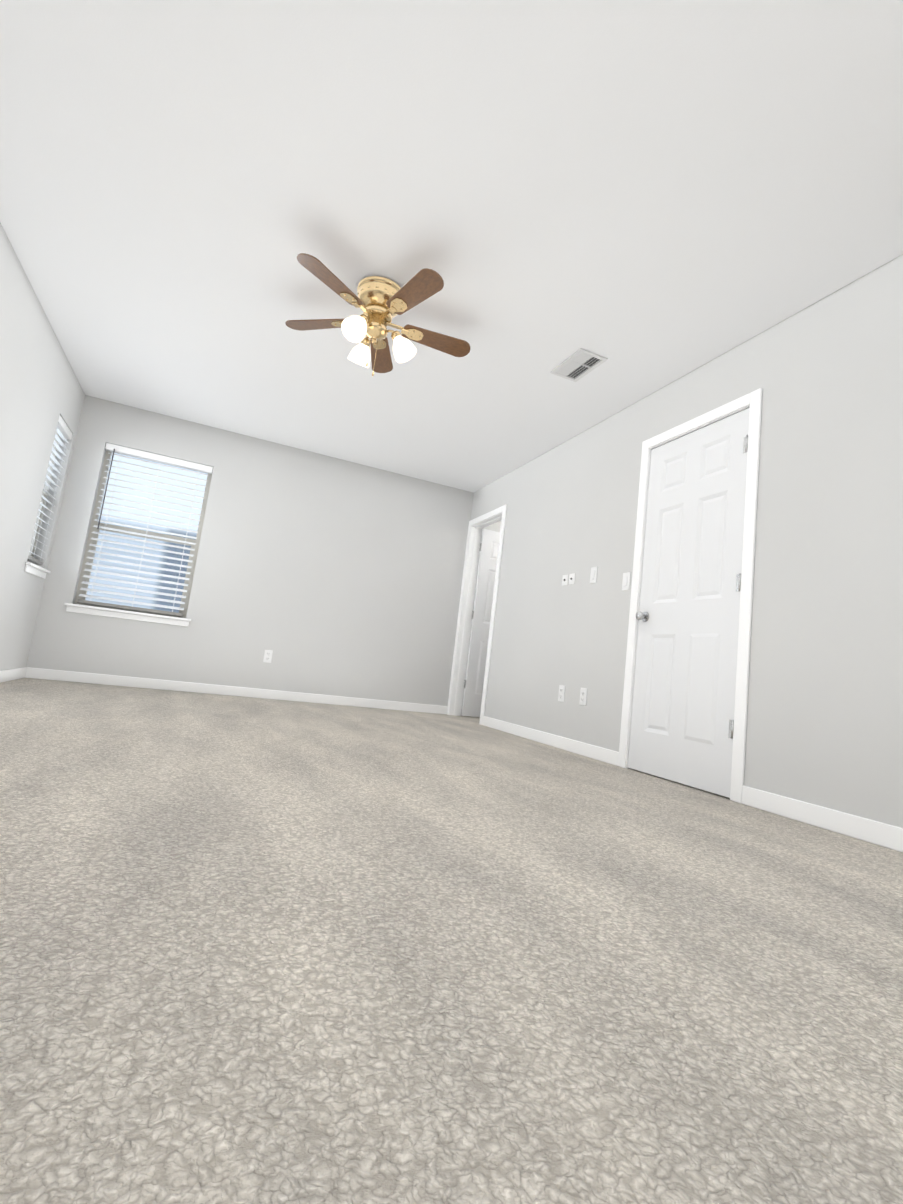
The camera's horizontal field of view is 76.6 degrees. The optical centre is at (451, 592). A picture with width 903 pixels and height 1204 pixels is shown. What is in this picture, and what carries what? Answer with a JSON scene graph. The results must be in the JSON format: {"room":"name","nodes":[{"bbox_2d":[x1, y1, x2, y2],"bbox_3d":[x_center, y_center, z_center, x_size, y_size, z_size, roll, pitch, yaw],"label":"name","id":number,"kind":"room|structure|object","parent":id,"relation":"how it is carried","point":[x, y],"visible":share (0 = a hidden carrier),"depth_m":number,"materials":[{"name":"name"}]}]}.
{"room":"empty bedroom","nodes":[
{"label":"empty bedroom","id":0,"kind":"room"},
{"bbox_2d":[0,222,84,670],"bbox_3d":[-1.737,-0.852,0.921,0.150,2.440,8.690,10,-8,-22],"label":"wall","id":1,"kind":"structure","parent":0,"point":[41,390],"depth_m":3.89,"materials":[{"name":"grey paint"}]},
{"bbox_2d":[0,667,27,682],"bbox_3d":[-1.795,0.318,0.781,0.013,0.085,8.420,10,-8,-22],"label":"baseboard","id":2,"kind":"structure","parent":1,"relation":"attached to","point":[12,674],"depth_m":4.32,"materials":[{"name":"white wood"}]},
{"bbox_2d":[24,431,60,578],"bbox_3d":[-3.210,-0.754,4.495,0.183,1.240,0.580,10,-8,-22],"label":"window","id":3,"kind":"structure","parent":1,"relation":"in","point":[35,569],"depth_m":4.62,"materials":[{"name":"white"}]},
{"bbox_2d":[27,415,71,564],"bbox_3d":[-3.191,-0.801,4.507,0.062,1.137,0.482,10,-8,-22],"label":"window blinds","id":4,"kind":"object","parent":3,"relation":"attached to","point":[63,431],"visible":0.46,"depth_m":4.58,"materials":[{"name":"white plastic"}]},
{"bbox_2d":[26,395,500,705],"bbox_3d":[0.010,0.081,6.251,7.360,2.440,0.150,10,-8,-22],"label":"wall","id":5,"kind":"structure","parent":0,"point":[316,573],"depth_m":5.50,"materials":[{"name":"grey paint"}]},
{"bbox_2d":[64,451,212,626],"bbox_3d":[-2.724,-0.502,5.105,0.970,1.500,0.183,10,-8,-22],"label":"window","id":6,"kind":"structure","parent":5,"relation":"in","point":[132,615],"depth_m":5.05,"materials":[{"name":"white"}]},
{"bbox_2d":[77,443,212,616],"bbox_3d":[-2.711,-0.545,5.091,0.872,1.412,0.075,10,-8,-22],"label":"window blinds","id":7,"kind":"object","parent":6,"relation":"attached to","point":[113,448],"visible":0.96,"depth_m":5.08,"materials":[{"name":"white plastic"}]},
{"bbox_2d":[28,667,447,713],"bbox_3d":[-1.729,0.947,5.344,3.720,0.085,0.013,10,-8,-22],"label":"baseboard","id":8,"kind":"structure","parent":5,"relation":"attached to","point":[36,673],"depth_m":5.20,"materials":[{"name":"white wood"}]},
{"bbox_2d":[263,650,272,662],"bbox_3d":[-1.725,0.599,5.376,0.072,0.118,0.010,10,-8,-22],"label":"electrical outlet","id":9,"kind":"object","parent":5,"relation":"attached to","point":[267,656],"visible":1,"depth_m":5.37,"materials":[{"name":"white plastic"}]},
{"bbox_2d":[0,678,902,1203],"bbox_3d":[1.470,0.986,2.140,7.510,0.100,8.690,10,-8,-22],"label":"floor","id":10,"kind":"structure","parent":0,"point":[256,950],"depth_m":0.89,"materials":[{"name":"carpet"}]},
{"bbox_2d":[0,0,902,492],"bbox_3d":[1.768,-1.513,2.481,7.510,0.100,8.690,10,-8,-22],"label":"ceiling","id":11,"kind":"structure","parent":0,"point":[646,196],"depth_m":2.41,"materials":[{"name":"white paint"}]},
{"bbox_2d":[285,253,469,375],"bbox_3d":[-0.371,-1.385,3.080,1.009,0.493,1.043,10,-8,-22],"label":"fan","id":12,"kind":"object","parent":11,"relation":"attached to","point":[381,302],"visible":1,"depth_m":3.02,"materials":[{"name":"brown wood"}]},
{"bbox_2d":[550,348,607,381],"bbox_3d":[0.794,-1.420,3.589,0.200,0.015,0.330,10,-8,-22],"label":"ceiling vent","id":13,"kind":"object","parent":11,"relation":"in","point":[576,365],"visible":0.98,"depth_m":3.57,"materials":[{"name":"white metal"}]},
{"bbox_2d":[470,254,902,827],"bbox_3d":[1.040,-0.079,4.175,0.120,2.440,4.490,10,-8,-22],"label":"wall","id":14,"kind":"structure","parent":0,"point":[824,727],"depth_m":2.73,"materials":[{"name":"grey paint"}]},
{"bbox_2d":[447,504,506,724],"bbox_3d":[0.304,0.226,5.825,0.148,2.110,0.860,10,-8,-22],"label":"door frame","id":15,"kind":"structure","parent":14,"relation":"attached to","point":[464,623],"depth_m":6.09,"materials":[{"name":"white wood"}]},
{"bbox_2d":[461,529,499,716],"bbox_3d":[0.550,0.354,6.289,0.721,2.025,0.159,10,-8,-22],"label":"hall door","id":16,"kind":"structure","parent":14,"relation":"in","point":[479,637],"depth_m":6.17,"materials":[{"name":"white painted wood"},{"name":"satin nickel"}]},
{"bbox_2d":[482,716,618,765],"bbox_3d":[0.664,1.104,4.404,0.013,0.085,1.890,10,-8,-22],"label":"baseboard","id":17,"kind":"structure","parent":14,"relation":"attached to","point":[609,756],"depth_m":4.15,"materials":[{"name":"white wood"}]},
{"bbox_2d":[558,685,564,701],"bbox_3d":[0.809,0.742,4.213,0.010,0.118,0.072,10,-8,-22],"label":"electrical outlet","id":18,"kind":"object","parent":14,"relation":"attached to","point":[561,694],"visible":1,"depth_m":4.21,"materials":[{"name":"white plastic"}]},
{"bbox_2d":[562,574,567,585],"bbox_3d":[0.873,-0.097,4.410,0.014,0.083,0.072,10,-8,-22],"label":"outlet","id":19,"kind":"object","parent":14,"relation":"attached to","point":[565,580],"visible":1,"depth_m":4.41,"materials":[{"name":"white plastic"}]},
{"bbox_2d":[569,573,574,584],"bbox_3d":[0.908,-0.104,4.327,0.014,0.083,0.072,10,-8,-22],"label":"outlet","id":20,"kind":"object","parent":14,"relation":"attached to","point":[571,578],"visible":1,"depth_m":4.32,"materials":[{"name":"white plastic"}]},
{"bbox_2d":[579,688,586,705],"bbox_3d":[0.913,0.722,3.970,0.010,0.118,0.072,10,-8,-22],"label":"electrical outlet","id":21,"kind":"object","parent":14,"relation":"attached to","point":[583,694],"visible":1,"depth_m":3.96,"materials":[{"name":"white plastic"}]},
{"bbox_2d":[590,567,597,583],"bbox_3d":[1.012,-0.125,4.085,0.014,0.118,0.072,10,-8,-22],"label":"switch plate","id":22,"kind":"object","parent":14,"relation":"attached to","point":[593,576],"visible":1,"depth_m":4.08,"materials":[{"name":"white plastic"}]},
{"bbox_2d":[622,572,630,590],"bbox_3d":[1.142,-0.074,3.749,0.014,0.118,0.072,10,-8,-22],"label":"light switch","id":23,"kind":"object","parent":14,"relation":"attached to","point":[626,582],"visible":1,"depth_m":3.74,"materials":[{"name":"white plastic"}]},
{"bbox_2d":[628,408,749,797],"bbox_3d":[1.350,0.037,3.269,0.159,2.025,0.751,10,-8,-22],"label":"closet door","id":24,"kind":"structure","parent":14,"relation":"in","point":[683,704],"depth_m":3.21,"materials":[{"name":"white painted wood"},{"name":"satin nickel"}]},
{"bbox_2d":[618,388,761,803],"bbox_3d":[1.384,0.009,3.289,0.135,2.110,0.890,10,-8,-22],"label":"door frame","id":25,"kind":"structure","parent":14,"relation":"attached to","point":[752,401],"depth_m":3.00,"materials":[{"name":"white wood"}]},
{"bbox_2d":[742,786,902,852],"bbox_3d":[1.554,0.928,2.329,0.013,0.085,0.860,10,-8,-22],"label":"baseboard","id":26,"kind":"structure","parent":14,"relation":"attached to","point":[872,831],"depth_m":2.34,"materials":[{"name":"white wood"}]},
{"label":"outside","id":27,"kind":"structure","parent":0,"visible":0},
{"bbox_2d":[85,453,206,612],"bbox_3d":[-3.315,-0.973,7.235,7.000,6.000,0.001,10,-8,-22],"label":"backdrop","id":28,"kind":"structure","parent":27,"point":[157,491],"depth_m":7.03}
]}

